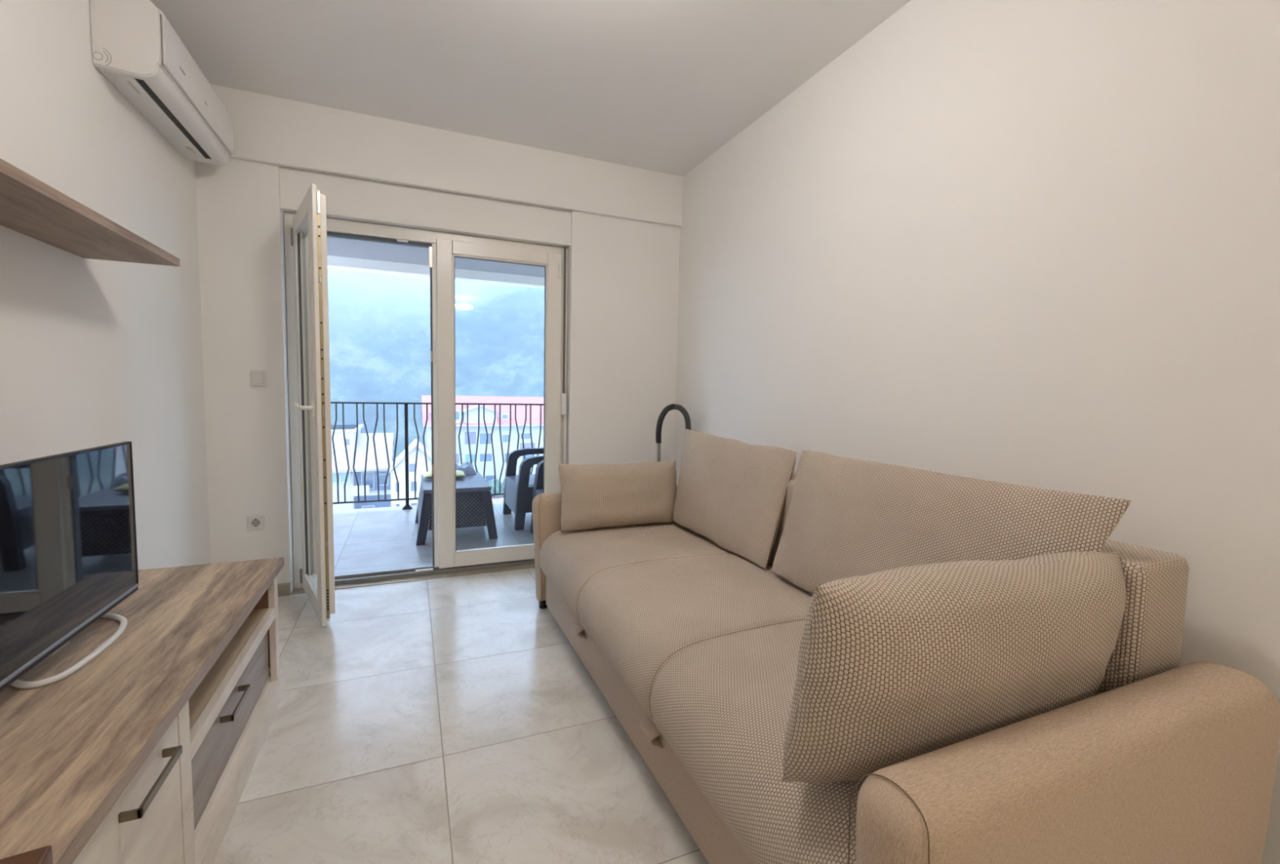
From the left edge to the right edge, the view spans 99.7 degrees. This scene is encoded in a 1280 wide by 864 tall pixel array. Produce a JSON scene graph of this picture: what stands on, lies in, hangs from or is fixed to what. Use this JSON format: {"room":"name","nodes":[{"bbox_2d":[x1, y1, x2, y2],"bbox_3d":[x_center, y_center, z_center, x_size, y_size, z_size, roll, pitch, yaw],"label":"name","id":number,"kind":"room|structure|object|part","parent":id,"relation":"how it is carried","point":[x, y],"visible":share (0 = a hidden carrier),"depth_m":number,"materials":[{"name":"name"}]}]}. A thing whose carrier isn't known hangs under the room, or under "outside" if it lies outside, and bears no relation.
{"room":"living room","nodes":[
{"label":"living room","id":0,"kind":"room"},
{"bbox_2d":[0,0,210,569],"bbox_3d":[-0.835,-0.122,-0.748,0.200,2.600,7.900,-1,5,-23],"label":"wall","id":1,"kind":"structure","parent":0,"point":[94,353],"depth_m":1.82,"materials":[{"name":"white paint"}]},
{"bbox_2d":[0,158,180,266],"bbox_3d":[-1.324,-0.506,0.964,0.247,0.026,1.780,-1,5,-23],"label":"wall shelf","id":2,"kind":"object","parent":1,"relation":"attached to","point":[30,206],"visible":1,"depth_m":1.37,"materials":[{"name":"brown wood"}]},
{"bbox_2d":[89,0,233,165],"bbox_3d":[-1.886,-1.390,2.195,0.192,0.295,0.815,-1,5,-23],"label":"air conditioner","id":3,"kind":"object","parent":1,"relation":"attached to","point":[135,47],"visible":1,"depth_m":1.94,"materials":[{"name":"white plastic"}]},
{"bbox_3d":[-1.808,-1.397,2.228,0.019,0.185,0.790,-1,5,-23],"label":"panel","id":4,"kind":"part","parent":3,"relation":"part of","materials":[{"name":"white plastic"}]},
{"bbox_2d":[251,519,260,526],"bbox_3d":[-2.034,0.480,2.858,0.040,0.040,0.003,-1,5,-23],"label":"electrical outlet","id":5,"kind":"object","parent":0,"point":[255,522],"depth_m":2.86,"materials":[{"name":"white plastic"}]},
{"bbox_2d":[333,500,533,573],"bbox_3d":[-1.149,0.911,4.643,7.500,0.240,2.080,-1,5,-23],"label":"floor","id":6,"kind":"structure","parent":0,"point":[366,539],"depth_m":4.17,"materials":[{"name":"tile"}]},
{"bbox_2d":[330,401,543,509],"bbox_3d":[-1.493,0.218,5.432,7.300,1.014,0.090,-1,5,-23],"label":"balcony railing","id":7,"kind":"object","parent":6,"relation":"on","point":[406,506],"visible":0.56,"depth_m":5.11,"materials":[{"name":"metal"}]},
{"bbox_3d":[-2.214,0.234,5.125,0.030,1.000,0.030,-1,5,-23],"label":"post","id":8,"kind":"part","parent":7,"relation":"part of","materials":[{"name":"metal"}]},
{"bbox_3d":[-2.224,0.715,5.160,0.090,0.035,0.090,-1,5,-23],"label":"post","id":9,"kind":"part","parent":7,"relation":"part of","materials":[{"name":"metal"}]},
{"bbox_3d":[-1.501,0.633,5.462,7.300,0.014,0.020,-1,5,-23],"label":"rail","id":10,"kind":"part","parent":7,"relation":"part of","materials":[{"name":"metal"}]},
{"bbox_3d":[-1.483,-0.279,5.395,7.300,0.016,0.040,-1,5,-23],"label":"rail","id":11,"kind":"part","parent":7,"relation":"part of","materials":[{"name":"metal"}]},
{"bbox_2d":[415,472,497,545],"bbox_3d":[-1.514,0.596,4.396,0.585,0.410,0.768,-1,5,-23],"label":"coffee table","id":12,"kind":"object","parent":6,"relation":"on","point":[474,504],"visible":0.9,"depth_m":4.10,"materials":[{"name":"plastic"}]},
{"bbox_3d":[-1.864,0.588,4.636,0.128,0.379,0.045,-1,5,-23],"label":"leg","id":13,"kind":"part","parent":12,"relation":"part of","materials":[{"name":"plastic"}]},
{"bbox_3d":[-1.740,0.545,4.296,0.053,0.239,0.668,-1,5,-23],"label":"panel","id":14,"kind":"part","parent":12,"relation":"part of","materials":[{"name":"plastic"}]},
{"bbox_3d":[-1.584,0.641,3.980,0.128,0.379,0.045,-1,5,-23],"label":"leg","id":15,"kind":"part","parent":12,"relation":"part of","materials":[{"name":"plastic"}]},
{"bbox_2d":[423,470,466,478],"bbox_3d":[-1.618,0.350,4.462,0.327,0.061,0.240,-1,5,-23],"label":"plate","id":16,"kind":"object","parent":12,"relation":"on","point":[459,473],"visible":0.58,"depth_m":4.40,"materials":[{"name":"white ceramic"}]},
{"bbox_3d":[-1.373,0.598,4.065,0.417,0.250,0.018,-1,5,-23],"label":"woven panel","id":17,"kind":"part","parent":12,"relation":"part of","materials":[{"name":"plastic"}]},
{"bbox_2d":[455,462,475,475],"bbox_3d":[-1.567,0.314,4.688,0.286,0.108,0.120,-1,5,-23],"label":"folded cloth","id":18,"kind":"object","parent":12,"relation":"on","point":[468,468],"visible":0.44,"depth_m":4.67,"materials":[{"name":"fabric"}]},
{"bbox_3d":[-1.164,0.636,4.159,0.128,0.379,0.045,-1,5,-23],"label":"leg","id":19,"kind":"part","parent":12,"relation":"part of","materials":[{"name":"plastic"}]},
{"bbox_2d":[502,447,543,530],"bbox_3d":[-0.837,0.402,4.843,0.672,0.759,0.662,-1,5,-23],"label":"armchair","id":20,"kind":"object","parent":6,"relation":"on","point":[518,489],"visible":0.44,"depth_m":4.48,"materials":[{"name":"plastic"}]},
{"bbox_3d":[-0.745,0.498,4.563,0.620,0.612,0.060,-1,5,-23],"label":"arm frame","id":21,"kind":"part","parent":20,"relation":"part of","materials":[{"name":"plastic"}]},
{"bbox_2d":[530,459,543,533],"bbox_3d":[-0.425,0.453,4.251,0.672,0.759,0.662,-1,5,-31],"label":"armchair","id":22,"kind":"object","parent":6,"relation":"on","point":[538,487],"visible":0.05,"depth_m":4.34,"materials":[{"name":"plastic"}]},
{"bbox_2d":[326,235,544,277],"bbox_3d":[-1.096,-1.603,4.449,7.500,0.215,2.060,-1,5,-23],"label":"ceiling","id":23,"kind":"structure","parent":0,"point":[337,246],"depth_m":4.72,"materials":[{"name":"white paint"}]},
{"bbox_2d":[327,255,544,288],"bbox_3d":[-1.474,-1.525,5.341,7.500,0.084,0.140,-1,5,-23],"label":"beam","id":24,"kind":"structure","parent":23,"relation":"attached to","point":[333,261],"depth_m":5.04,"materials":[{"name":"white paint"}]},
{"bbox_2d":[195,157,679,593],"bbox_3d":[-1.017,-0.425,3.342,2.674,2.600,0.210,-1,5,-23],"label":"wall","id":25,"kind":"structure","parent":0,"point":[623,274],"depth_m":2.95,"materials":[{"name":"white paint"}]},
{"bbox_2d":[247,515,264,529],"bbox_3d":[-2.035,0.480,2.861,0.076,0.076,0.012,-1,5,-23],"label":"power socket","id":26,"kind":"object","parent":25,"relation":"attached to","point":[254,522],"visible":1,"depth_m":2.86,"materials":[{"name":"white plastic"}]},
{"bbox_2d":[249,370,266,386],"bbox_3d":[-1.991,-0.280,2.817,0.070,0.080,0.013,-1,5,-23],"label":"light switch","id":27,"kind":"object","parent":25,"relation":"attached to","point":[258,378],"visible":1,"depth_m":2.81,"materials":[{"name":"white plastic"}]},
{"bbox_2d":[277,582,290,596],"bbox_3d":[-2.068,0.858,2.878,0.348,0.068,0.010,-1,5,-23],"label":"baseboard","id":28,"kind":"structure","parent":25,"relation":"attached to","point":[283,588],"depth_m":2.93,"materials":[{"name":"beige tile"}]},
{"bbox_2d":[290,183,335,626],"bbox_3d":[-1.661,-0.113,2.674,0.130,1.994,0.651,-2,5,-39],"label":"door","id":29,"kind":"structure","parent":25,"relation":"in","point":[308,239],"depth_m":2.51,"materials":[{"name":"white plastic"}]},
{"bbox_3d":[-1.546,-0.119,2.477,0.062,0.036,0.132,-2,5,-39],"label":"handle","id":30,"kind":"part","parent":29,"relation":"part of","materials":[{"name":"white plastic"}]},
{"bbox_3d":[-1.632,-0.113,2.688,0.002,1.798,0.439,-2,5,-39],"label":"pane","id":31,"kind":"part","parent":29,"relation":"part of","materials":[{"name":"clear glass"}]},
{"bbox_2d":[283,212,568,594],"bbox_3d":[-1.202,-0.152,3.256,1.564,2.062,0.154,-1,5,-23],"label":"door frame","id":32,"kind":"structure","parent":25,"relation":"attached to","point":[336,228],"depth_m":3.17,"materials":[{"name":"white plastic"}]},
{"bbox_3d":[-1.244,-0.415,3.222,0.018,1.350,0.018,-1,5,-23],"label":"keep plate","id":33,"kind":"part","parent":32,"relation":"part of","materials":[{"name":"metal"}]},
{"bbox_2d":[209,83,683,226],"bbox_3d":[-0.947,-1.549,3.148,2.674,0.328,0.032,-1,5,-23],"label":"ceiling beam","id":34,"kind":"structure","parent":25,"relation":"attached to","point":[268,129],"depth_m":3.05,"materials":[{"name":"white paint"}]},
{"bbox_2d":[435,238,561,568],"bbox_3d":[-0.875,-0.155,3.403,0.753,1.978,0.082,-1,5,-23],"label":"door","id":35,"kind":"structure","parent":25,"relation":"in","point":[446,250],"depth_m":3.32,"materials":[{"name":"white plastic"}]},
{"bbox_2d":[560,246,566,464],"bbox_3d":[-0.496,-0.182,3.523,0.040,2.010,0.031,-1,5,-23],"label":"strap","id":36,"kind":"object","parent":25,"relation":"attached to","point":[563,396],"visible":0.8,"depth_m":3.51,"materials":[{"name":"white plastic"}]},
{"bbox_2d":[213,567,708,863],"bbox_3d":[0.460,1.219,-0.086,2.874,0.120,7.900,-1,5,-23],"label":"floor","id":37,"kind":"structure","parent":0,"point":[453,719],"depth_m":1.72,"materials":[{"name":"tile"}]},
{"bbox_2d":[0,557,286,863],"bbox_3d":[-1.224,0.781,1.131,0.532,0.510,1.755,-1,5,-23],"label":"tv stand","id":38,"kind":"object","parent":37,"relation":"on","point":[148,752],"visible":0.98,"depth_m":1.16,"materials":[{"name":"brown wood"}]},
{"bbox_2d":[0,440,138,691],"bbox_3d":[-1.272,0.288,1.148,0.118,0.471,0.728,-1,5,-23],"label":"television","id":39,"kind":"object","parent":38,"relation":"on","point":[68,544],"visible":1,"depth_m":1.17,"materials":[{"name":"black plastic"}]},
{"bbox_3d":[-0.882,0.784,0.905,0.019,0.402,0.513,-1,5,-23],"label":"door","id":40,"kind":"part","parent":38,"relation":"part of","materials":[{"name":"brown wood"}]},
{"bbox_3d":[-0.893,0.640,0.991,0.030,0.016,0.180,-1,5,-23],"label":"handle","id":41,"kind":"part","parent":38,"relation":"part of","materials":[{"name":"brown metal"}]},
{"bbox_3d":[-0.994,0.762,1.170,0.020,0.410,0.058,-1,5,-23],"label":"post","id":42,"kind":"part","parent":38,"relation":"part of","materials":[{"name":"brown wood"}]},
{"bbox_2d":[188,608,268,729],"bbox_3d":[-1.384,0.676,1.464,0.464,0.020,0.840,-1,5,-23],"label":"niche shelf","id":43,"kind":"object","parent":38,"relation":"attached to","point":[206,694],"depth_m":1.52,"materials":[{"name":"beige wood"}]},
{"bbox_3d":[-1.189,0.817,1.567,0.022,0.228,0.808,-1,5,-23],"label":"drawer","id":44,"kind":"part","parent":38,"relation":"part of","materials":[{"name":"grey wood"}]},
{"bbox_3d":[-1.164,0.681,1.566,0.020,0.038,0.814,-1,5,-23],"label":"rail","id":45,"kind":"part","parent":38,"relation":"part of","materials":[{"name":"brown wood"}]},
{"bbox_3d":[-1.236,0.958,1.121,0.463,0.018,1.674,-1,5,-23],"label":"panel","id":46,"kind":"part","parent":38,"relation":"part of","materials":[{"name":"brown wood"}]},
{"bbox_3d":[-1.148,0.770,1.535,0.030,0.016,0.170,-1,5,-23],"label":"handle","id":47,"kind":"part","parent":38,"relation":"part of","materials":[{"name":"brown metal"}]},
{"bbox_3d":[-1.334,0.698,1.966,0.020,0.410,0.050,-1,5,-23],"label":"post","id":48,"kind":"part","parent":38,"relation":"part of","materials":[{"name":"brown wood"}]},
{"bbox_2d":[655,403,691,462],"bbox_3d":[0.133,0.345,3.584,0.323,1.074,0.260,-1,5,-23],"label":"vacuum cleaner","id":49,"kind":"object","parent":37,"relation":"on","point":[671,406],"visible":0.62,"depth_m":3.43,"materials":[{"name":"metal"}]},
{"bbox_2d":[532,457,1279,863],"bbox_3d":[0.363,0.602,1.976,1.047,0.805,2.377,-1,5,-23],"label":"sofa","id":50,"kind":"object","parent":37,"relation":"on","point":[692,644],"visible":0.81,"depth_m":1.05,"materials":[{"name":"beige fabric"}]},
{"bbox_3d":[-0.077,0.596,3.010,1.047,0.560,0.130,-1,5,-23],"label":"arm","id":51,"kind":"part","parent":50,"relation":"part of","materials":[{"name":"beige fabric"}]},
{"bbox_2d":[558,460,676,531],"bbox_3d":[-0.096,0.323,2.791,0.654,0.331,0.185,-1,5,-22],"label":"cushion","id":52,"kind":"object","parent":50,"relation":"on","point":[596,495],"visible":0.96,"depth_m":2.71,"materials":[{"name":"beige fabric"}]},
{"bbox_2d":[539,522,734,622],"bbox_3d":[-0.014,0.628,2.590,0.802,0.250,0.688,-1,5,-23],"label":"seat cushion","id":53,"kind":"object","parent":50,"relation":"on","point":[569,560],"depth_m":2.45,"materials":[{"name":"beige fabric"}]},
{"bbox_2d":[577,553,813,721],"bbox_3d":[0.256,0.680,1.956,0.802,0.252,0.692,-1,5,-23],"label":"seat cushion","id":54,"kind":"object","parent":50,"relation":"on","point":[639,615],"depth_m":1.82,"materials":[{"name":"beige fabric"}]},
{"bbox_2d":[672,428,796,568],"bbox_3d":[0.402,0.266,2.551,0.206,0.501,0.874,-1,5,-26],"label":"cushion","id":55,"kind":"object","parent":50,"relation":"on","point":[731,493],"visible":0.98,"depth_m":2.39,"materials":[{"name":"beige fabric"}]},
{"bbox_2d":[651,621,865,863],"bbox_3d":[0.532,0.733,1.308,0.802,0.252,0.722,-1,5,-23],"label":"seat cushion","id":56,"kind":"object","parent":50,"relation":"on","point":[721,702],"depth_m":1.19,"materials":[{"name":"beige fabric"}]},
{"bbox_3d":[0.717,0.493,2.128,0.205,0.595,2.085,-1,5,-23],"label":"backrest","id":57,"kind":"part","parent":50,"relation":"part of","materials":[{"name":"beige fabric"}]},
{"bbox_2d":[771,449,1131,593],"bbox_3d":[0.793,0.342,1.620,0.209,0.476,1.042,-1,5,-22],"label":"cushion","id":58,"kind":"object","parent":50,"relation":"on","point":[846,517],"visible":0.55,"depth_m":1.56,"materials":[{"name":"beige fabric"}]},
{"bbox_2d":[782,551,1126,782],"bbox_3d":[0.638,0.439,1.059,0.798,0.389,0.233,0,4,-20],"label":"cushion","id":59,"kind":"object","parent":50,"relation":"on","point":[895,665],"visible":0.84,"depth_m":0.92,"materials":[{"name":"beige fabric"}]},
{"bbox_3d":[0.800,0.763,0.955,1.047,0.560,0.132,-1,5,-23],"label":"arm","id":60,"kind":"part","parent":50,"relation":"part of","materials":[{"name":"beige fabric"}]},
{"bbox_2d":[150,0,911,176],"bbox_3d":[0.514,-1.533,-0.287,2.874,0.200,7.900,-1,5,-23],"label":"ceiling","id":61,"kind":"structure","parent":0,"point":[661,86],"depth_m":2.39,"materials":[{"name":"white paint"}]},
{"bbox_2d":[674,0,1279,863],"bbox_3d":[1.809,-0.153,0.377,0.200,2.600,7.900,-1,5,-23],"label":"wall","id":62,"kind":"structure","parent":0,"point":[1036,243],"depth_m":1.60,"materials":[{"name":"white paint"}]},
{"label":"outside","id":63,"kind":"structure","parent":0,"visible":0},
{"bbox_3d":[-79.879,0.131,187.799,600.000,0.500,393.000,-1,5,-23],"label":"ground","id":64,"kind":"structure","parent":63,"visible":0},
{"bbox_2d":[331,423,395,510],"bbox_3d":[-28.533,5.340,48.447,11.700,11.450,11.600,-1,5,-23],"label":"house","id":65,"kind":"structure","parent":64,"relation":"on","point":[351,487],"depth_m":46.36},
{"bbox_3d":[-25.123,3.749,44.028,0.790,0.740,0.014,-1,5,-23],"label":"pane","id":66,"kind":"part","parent":65,"relation":"part of","materials":[{"name":"teal glass"}]},
{"bbox_3d":[-24.272,3.739,44.390,0.640,0.740,0.014,-1,5,-23],"label":"pane","id":67,"kind":"part","parent":65,"relation":"part of","materials":[{"name":"teal glass"}]},
{"bbox_3d":[-25.439,0.873,46.929,0.340,0.540,0.014,-1,5,-23],"label":"pane","id":68,"kind":"part","parent":65,"relation":"part of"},
{"bbox_3d":[-23.280,4.181,46.157,0.840,1.340,0.014,-1,5,-23],"label":"pane","id":69,"kind":"part","parent":65,"relation":"part of","materials":[{"name":"blue glass"}]},
{"bbox_3d":[-22.174,4.118,46.623,0.640,0.840,0.014,-1,5,-23],"label":"pane","id":70,"kind":"part","parent":65,"relation":"part of","materials":[{"name":"blue glass"}]},
{"bbox_2d":[386,438,431,506],"bbox_3d":[-18.115,6.141,43.905,4.300,10.920,4.600,-1,5,-23],"label":"gabled house","id":71,"kind":"structure","parent":64,"relation":"on","point":[399,465],"depth_m":41.75,"materials":[{"name":"concrete"}]},
{"bbox_3d":[-17.599,2.762,41.705,0.440,0.640,0.014,-1,5,-23],"label":"pane","id":72,"kind":"part","parent":71,"relation":"part of","materials":[{"name":"blue glass"}]},
{"bbox_3d":[-17.535,4.207,41.850,0.440,0.740,0.014,-1,5,-23],"label":"pane","id":73,"kind":"part","parent":71,"relation":"part of","materials":[{"name":"blue glass"}]},
{"bbox_2d":[420,395,543,483],"bbox_3d":[-16.067,2.537,70.674,23.100,14.280,13.550,-1,5,-23],"label":"apartment building","id":74,"kind":"structure","parent":64,"relation":"on","point":[473,409],"depth_m":64.00,"materials":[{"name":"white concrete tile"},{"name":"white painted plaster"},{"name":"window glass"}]},
{"bbox_3d":[-21.039,3.060,62.065,0.440,1.140,0.014,-1,5,-23],"label":"pane","id":75,"kind":"part","parent":74,"relation":"part of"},
{"bbox_3d":[-20.900,-1.895,61.284,0.690,0.940,0.014,-1,5,-23],"label":"pane","id":76,"kind":"part","parent":74,"relation":"part of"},
{"bbox_3d":[-19.631,3.044,62.664,1.180,0.940,0.014,-1,5,-23],"label":"pane","id":77,"kind":"part","parent":74,"relation":"part of","materials":[{"name":"blue glass"}]},
{"bbox_3d":[-19.617,0.701,62.479,1.250,1.440,0.014,-1,5,-23],"label":"pane","id":78,"kind":"part","parent":74,"relation":"part of","materials":[{"name":"blue glass"}]},
{"bbox_3d":[-18.074,0.782,63.143,1.290,1.240,0.014,-1,5,-23],"label":"pane","id":79,"kind":"part","parent":74,"relation":"part of","materials":[{"name":"blue glass"}]},
{"bbox_3d":[-18.062,3.000,63.329,1.370,0.890,0.014,-1,5,-23],"label":"pane","id":80,"kind":"part","parent":74,"relation":"part of","materials":[{"name":"blue glass"}]},
{"bbox_3d":[-17.594,5.662,63.746,1.240,1.040,0.014,-1,5,-23],"label":"pane","id":81,"kind":"part","parent":74,"relation":"part of","materials":[{"name":"blue glass"}]},
{"bbox_3d":[-15.937,-1.802,63.735,0.640,0.490,0.014,-1,5,-23],"label":"pane","id":82,"kind":"part","parent":74,"relation":"part of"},
{"bbox_3d":[-15.911,0.757,64.063,0.790,0.840,0.014,-1,5,-23],"label":"pane","id":83,"kind":"part","parent":74,"relation":"part of","materials":[{"name":"blue glass"}]},
{"bbox_3d":[-15.703,3.048,64.339,0.840,1.040,0.014,-1,5,-23],"label":"pane","id":84,"kind":"part","parent":74,"relation":"part of","materials":[{"name":"glass"}]},
{"bbox_3d":[-13.767,0.483,64.955,1.140,0.640,0.014,-1,5,-23],"label":"pane","id":85,"kind":"part","parent":74,"relation":"part of","materials":[{"name":"blue glass"}]},
{"bbox_3d":[-13.633,3.024,65.219,1.140,1.040,0.014,-1,5,-23],"label":"pane","id":86,"kind":"part","parent":74,"relation":"part of","materials":[{"name":"blue glass"}]},
{"bbox_3d":[-13.561,1.727,65.144,1.840,0.840,0.014,-1,5,-23],"label":"pane","id":87,"kind":"part","parent":74,"relation":"part of","materials":[{"name":"blue glass"}]},
{"bbox_2d":[487,478,504,498],"bbox_3d":[-15.183,7.761,59.084,3.716,5.602,4.140,-1,5,-23],"label":"building","id":88,"kind":"structure","parent":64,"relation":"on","point":[491,482],"depth_m":57.52,"materials":[{"name":"white paint"}]},
{"bbox_2d":[492,497,503,500],"bbox_3d":[-4.723,8.530,25.390,7.600,11.180,6.000,-1,5,-23],"label":"house","id":89,"kind":"structure","parent":64,"relation":"on","point":[494,499],"depth_m":24.15,"materials":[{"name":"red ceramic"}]},
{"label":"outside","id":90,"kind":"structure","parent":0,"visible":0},
{"bbox_2d":[327,267,544,457],"bbox_3d":[-57.391,-52.949,171.802,330.000,115.916,200.000,-1,5,-23],"label":"hillside","id":91,"kind":"structure","parent":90,"point":[380,348],"depth_m":109.32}
]}

